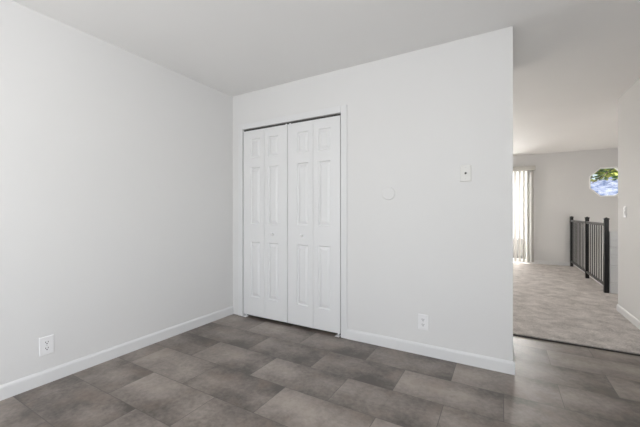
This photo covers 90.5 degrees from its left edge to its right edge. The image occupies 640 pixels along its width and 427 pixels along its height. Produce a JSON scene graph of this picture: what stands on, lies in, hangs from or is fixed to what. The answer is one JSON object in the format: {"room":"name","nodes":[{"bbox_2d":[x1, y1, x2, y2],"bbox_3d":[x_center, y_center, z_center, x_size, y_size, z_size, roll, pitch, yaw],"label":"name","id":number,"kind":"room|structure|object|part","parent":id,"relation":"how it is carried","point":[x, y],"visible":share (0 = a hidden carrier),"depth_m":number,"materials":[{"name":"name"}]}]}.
{"room":"empty dining room","nodes":[
{"label":"empty dining room","id":0,"kind":"room"},
{"bbox_2d":[0,0,232,384],"bbox_3d":[-2.008,-0.043,1.844,0.100,2.524,5.425,0,0,30],"label":"wall","id":1,"kind":"structure","parent":0,"point":[116,163],"depth_m":2.38,"materials":[{"name":"paint"}]},
{"bbox_2d":[39,334,53,356],"bbox_3d":[-1.802,0.871,2.093,0.008,0.122,0.078,0,0,30],"label":"wall outlet","id":2,"kind":"object","parent":1,"relation":"attached to","point":[46,344],"visible":1,"depth_m":2.09,"materials":[{"name":"white plastic"}]},
{"bbox_2d":[0,306,232,400],"bbox_3d":[-2.140,1.075,1.502,0.012,0.088,4.700,0,0,30],"label":"baseboard","id":3,"kind":"structure","parent":1,"relation":"attached to","point":[13,388],"depth_m":2.36,"materials":[{"name":"paint"}]},
{"bbox_2d":[0,314,639,426],"bbox_3d":[-0.310,1.179,0.934,3.752,0.120,5.540,0,0,30],"label":"floor","id":4,"kind":"structure","parent":0,"point":[233,370],"depth_m":2.01,"materials":[{"name":"tile"}]},
{"bbox_2d":[513,334,639,355],"bbox_3d":[2.225,1.114,2.662,1.078,0.009,0.026,0,0,30],"label":"threshold","id":5,"kind":"object","parent":4,"relation":"on","point":[513,334],"visible":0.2,"depth_m":2.68,"materials":[{"name":"grey metal"}]},
{"bbox_2d":[11,0,639,155],"bbox_3d":[0.707,-1.355,3.257,7.200,0.100,10.780,0,0,30],"label":"ceiling","id":6,"kind":"structure","parent":0,"point":[573,60],"depth_m":2.40,"materials":[{"name":"paint"}]},
{"bbox_2d":[233,26,512,360],"bbox_3d":[0.213,-0.043,2.926,2.674,2.524,0.115,0,0,30],"label":"wall","id":7,"kind":"structure","parent":0,"point":[441,249],"depth_m":2.50,"materials":[{"name":"paint"}]},
{"bbox_2d":[243,124,287,322],"bbox_3d":[-0.580,0.108,3.322,0.584,2.022,0.066,0,0,30],"label":"door","id":8,"kind":"structure","parent":7,"relation":"in","point":[265,149],"depth_m":3.30,"materials":[{"name":"paint"}]},
{"bbox_3d":[-0.686,-0.696,3.388,0.130,0.206,0.012,0,0,30],"label":"raised panel","id":9,"kind":"part","parent":8,"relation":"part of","materials":[{"name":"paint"}]},
{"bbox_3d":[-0.686,-0.190,3.388,0.130,0.607,0.012,0,0,30],"label":"raised panel","id":10,"kind":"part","parent":8,"relation":"part of","materials":[{"name":"paint"}]},
{"bbox_3d":[-0.686,0.599,3.388,0.130,0.590,0.012,0,0,30],"label":"raised panel","id":11,"kind":"part","parent":8,"relation":"part of","materials":[{"name":"paint"}]},
{"bbox_3d":[-0.478,-0.696,3.269,0.130,0.206,0.012,0,0,30],"label":"raised panel","id":12,"kind":"part","parent":8,"relation":"part of","materials":[{"name":"paint"}]},
{"bbox_3d":[-0.478,-0.190,3.269,0.130,0.607,0.012,0,0,30],"label":"raised panel","id":13,"kind":"part","parent":8,"relation":"part of","materials":[{"name":"paint"}]},
{"bbox_3d":[-0.478,0.599,3.269,0.130,0.590,0.012,0,0,30],"label":"raised panel","id":14,"kind":"part","parent":8,"relation":"part of","materials":[{"name":"paint"}]},
{"bbox_2d":[238,105,346,338],"bbox_3d":[-0.299,0.072,3.214,1.313,2.093,0.126,0,0,30],"label":"door frame","id":15,"kind":"structure","parent":7,"relation":"attached to","point":[342,109],"depth_m":3.02,"materials":[{"name":"paint"}]},
{"bbox_2d":[244,113,340,131],"bbox_3d":[-0.309,-0.904,3.197,1.191,0.018,0.028,0,0,30],"label":"door track","id":16,"kind":"object","parent":7,"relation":"attached to","point":[340,113],"visible":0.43,"depth_m":3.15,"materials":[{"name":"grey metal"}]},
{"bbox_2d":[288,115,340,336],"bbox_3d":[-0.069,0.108,3.028,0.583,2.022,0.066,0,0,30],"label":"door","id":17,"kind":"structure","parent":7,"relation":"in","point":[314,146],"depth_m":3.02,"materials":[{"name":"paint"}]},
{"bbox_3d":[-0.166,-0.696,3.089,0.130,0.206,0.012,0,0,30],"label":"raised panel","id":18,"kind":"part","parent":17,"relation":"part of","materials":[{"name":"paint"}]},
{"bbox_3d":[-0.166,-0.190,3.089,0.130,0.607,0.012,0,0,30],"label":"raised panel","id":19,"kind":"part","parent":17,"relation":"part of","materials":[{"name":"paint"}]},
{"bbox_3d":[-0.166,0.599,3.089,0.130,0.590,0.012,0,0,30],"label":"raised panel","id":20,"kind":"part","parent":17,"relation":"part of","materials":[{"name":"paint"}]},
{"bbox_3d":[0.043,-0.696,2.969,0.130,0.206,0.012,0,0,30],"label":"raised panel","id":21,"kind":"part","parent":17,"relation":"part of","materials":[{"name":"paint"}]},
{"bbox_3d":[0.043,-0.190,2.969,0.130,0.607,0.012,0,0,30],"label":"raised panel","id":22,"kind":"part","parent":17,"relation":"part of","materials":[{"name":"paint"}]},
{"bbox_3d":[0.043,0.599,2.969,0.130,0.590,0.012,0,0,30],"label":"raised panel","id":23,"kind":"part","parent":17,"relation":"part of","materials":[{"name":"paint"}]},
{"bbox_2d":[382,187,394,199],"bbox_3d":[0.571,-0.168,2.649,0.112,0.112,0.008,0,0,30],"label":"round cover plate","id":24,"kind":"object","parent":7,"relation":"attached to","point":[388,193],"visible":1,"depth_m":2.65,"materials":[{"name":"paint"}]},
{"bbox_2d":[418,314,427,330],"bbox_3d":[0.815,0.860,2.509,0.078,0.122,0.008,0,0,30],"label":"wall outlet","id":25,"kind":"object","parent":7,"relation":"attached to","point":[422,319],"visible":1,"depth_m":2.51,"materials":[{"name":"white plastic"}]},
{"bbox_2d":[347,329,514,374],"bbox_3d":[1.000,1.075,2.873,1.280,0.088,0.832,0,0,30],"label":"baseboard","id":26,"kind":"structure","parent":7,"relation":"attached to","point":[490,363],"depth_m":2.45,"materials":[{"name":"paint"}]},
{"bbox_2d":[460,165,470,181],"bbox_3d":[1.081,-0.299,2.355,0.076,0.122,0.010,0,0,30],"label":"cable wall plate","id":27,"kind":"object","parent":7,"relation":"attached to","point":[465,170],"visible":1,"depth_m":2.35,"materials":[{"name":"beige plastic"}]},
{"bbox_2d":[513,239,525,257],"bbox_3d":[4.198,2.399,9.134,4.400,3.440,0.150,0,0,30],"label":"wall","id":28,"kind":"structure","parent":0,"point":[513,239],"depth_m":8.41,"materials":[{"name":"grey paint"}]},
{"bbox_2d":[513,148,617,285],"bbox_3d":[3.352,0.607,7.861,7.000,3.824,0.140,0,0,30],"label":"wall","id":29,"kind":"structure","parent":0,"point":[562,191],"depth_m":6.72,"materials":[{"name":"paint"}]},
{"bbox_2d":[513,171,530,262],"bbox_3d":[3.954,0.094,7.515,1.750,2.110,0.080,0,0,30],"label":"window","id":30,"kind":"structure","parent":29,"relation":"in","point":[518,261],"depth_m":7.12,"materials":[{"name":"white plastic"}]},
{"bbox_2d":[513,166,535,261],"bbox_3d":[3.893,0.013,7.403,1.875,2.113,0.114,0,0,30],"label":"vertical blinds","id":31,"kind":"object","parent":30,"relation":"attached to","point":[519,169],"visible":0.18,"depth_m":7.03,"materials":[{"name":"grey plastic"}]},
{"bbox_2d":[533,260,574,265],"bbox_3d":[5.013,1.068,6.819,0.740,0.088,0.012,0,0,30],"label":"baseboard","id":32,"kind":"structure","parent":29,"relation":"attached to","point":[535,261],"depth_m":6.82,"materials":[{"name":"paint"}]},
{"bbox_2d":[589,166,617,196],"bbox_3d":[5.816,-0.638,6.420,0.596,0.596,0.104,0,0,30],"label":"window","id":33,"kind":"structure","parent":29,"relation":"in","point":[615,167],"depth_m":6.45,"materials":[{"name":"white plastic"}]},
{"bbox_2d":[513,262,639,353],"bbox_3d":[2.074,1.211,5.637,7.000,0.215,4.990,0,0,30],"label":"floor","id":34,"kind":"structure","parent":0,"point":[551,302],"depth_m":3.61,"materials":[{"name":"beige carpet"}]},
{"bbox_2d":[570,216,609,292],"bbox_3d":[4.627,0.578,5.534,0.062,1.052,2.626,0,0,30],"label":"stair railing","id":35,"kind":"object","parent":34,"relation":"on","point":[605,224],"visible":1,"depth_m":5.19,"materials":[{"name":"black metal"}]},
{"bbox_3d":[5.253,0.594,6.624,0.051,1.020,0.051,0,0,30],"label":"post","id":36,"kind":"part","parent":35,"relation":"part of","materials":[{"name":"black metal"}]},
{"bbox_3d":[4.907,0.154,6.022,0.044,0.040,1.339,0,0,30],"label":"rail","id":37,"kind":"part","parent":35,"relation":"part of","materials":[{"name":"black metal"}]},
{"bbox_3d":[4.907,0.999,6.022,0.036,0.030,1.339,0,0,30],"label":"rail","id":38,"kind":"part","parent":35,"relation":"part of","materials":[{"name":"black metal"}]},
{"bbox_3d":[4.561,0.594,5.419,0.051,1.020,0.051,0,0,30],"label":"post","id":39,"kind":"part","parent":35,"relation":"part of","materials":[{"name":"black metal"}]},
{"bbox_3d":[4.275,0.154,4.921,0.044,0.040,1.099,0,0,30],"label":"rail","id":40,"kind":"part","parent":35,"relation":"part of","materials":[{"name":"black metal"}]},
{"bbox_3d":[4.275,0.999,4.921,0.036,0.030,1.099,0,0,30],"label":"rail","id":41,"kind":"part","parent":35,"relation":"part of","materials":[{"name":"black metal"}]},
{"bbox_3d":[3.988,0.594,4.422,0.051,1.020,0.051,0,0,30],"label":"post","id":42,"kind":"part","parent":35,"relation":"part of","materials":[{"name":"black metal"}]},
{"bbox_2d":[609,231,617,293],"bbox_3d":[4.546,0.675,4.119,1.201,0.857,0.050,0,0,30],"label":"wall","id":43,"kind":"structure","parent":0,"point":[613,235],"depth_m":4.38,"materials":[{"name":"paint"}]},
{"bbox_2d":[618,78,639,320],"bbox_3d":[1.705,-0.043,0.584,0.090,2.524,6.940,0,0,30],"label":"wall","id":44,"kind":"structure","parent":0,"point":[629,101],"depth_m":3.31,"materials":[{"name":"paint"}]},
{"bbox_2d":[623,206,626,217],"bbox_3d":[3.261,-0.016,3.398,0.012,0.122,0.072,0,0,30],"label":"light switch","id":45,"kind":"object","parent":44,"relation":"attached to","point":[625,207],"visible":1,"depth_m":3.38,"materials":[{"name":"white plastic"}]},
{"bbox_2d":[617,304,639,329],"bbox_3d":[1.661,1.075,0.610,0.012,0.088,6.940,0,0,30],"label":"baseboard","id":46,"kind":"structure","parent":44,"relation":"attached to","point":[626,314],"depth_m":3.28,"materials":[{"name":"paint"}]},
{"label":"outside","id":47,"kind":"structure","parent":0,"visible":0},
{"bbox_3d":[30.909,4.219,59.035,160.000,0.200,112.000,0,0,30],"label":"ground","id":48,"kind":"structure","parent":47,"visible":0},
{"bbox_2d":[513,175,525,238],"bbox_3d":[3.594,-0.381,13.200,10.300,9.000,0.300,0,0,30],"label":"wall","id":49,"kind":"structure","parent":48,"relation":"on","point":[522,175],"depth_m":11.06,"materials":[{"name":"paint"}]},
{"bbox_2d":[591,168,617,182],"bbox_3d":[10.831,0.369,11.676,3.151,7.500,3.115,0,0,30],"label":"leafy tree","id":50,"kind":"object","parent":48,"relation":"on","point":[611,172],"visible":0.19,"depth_m":11.61,"materials":[{"name":"green plant"}]},
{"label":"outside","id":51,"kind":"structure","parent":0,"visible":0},
{"bbox_2d":[591,177,617,195],"bbox_3d":[42.919,-1.938,49.828,120.000,12.194,34.000,0,0,30],"label":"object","id":52,"kind":"structure","parent":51,"point":[602,187],"depth_m":49.98,"materials":[{"name":"blue"}]}
]}

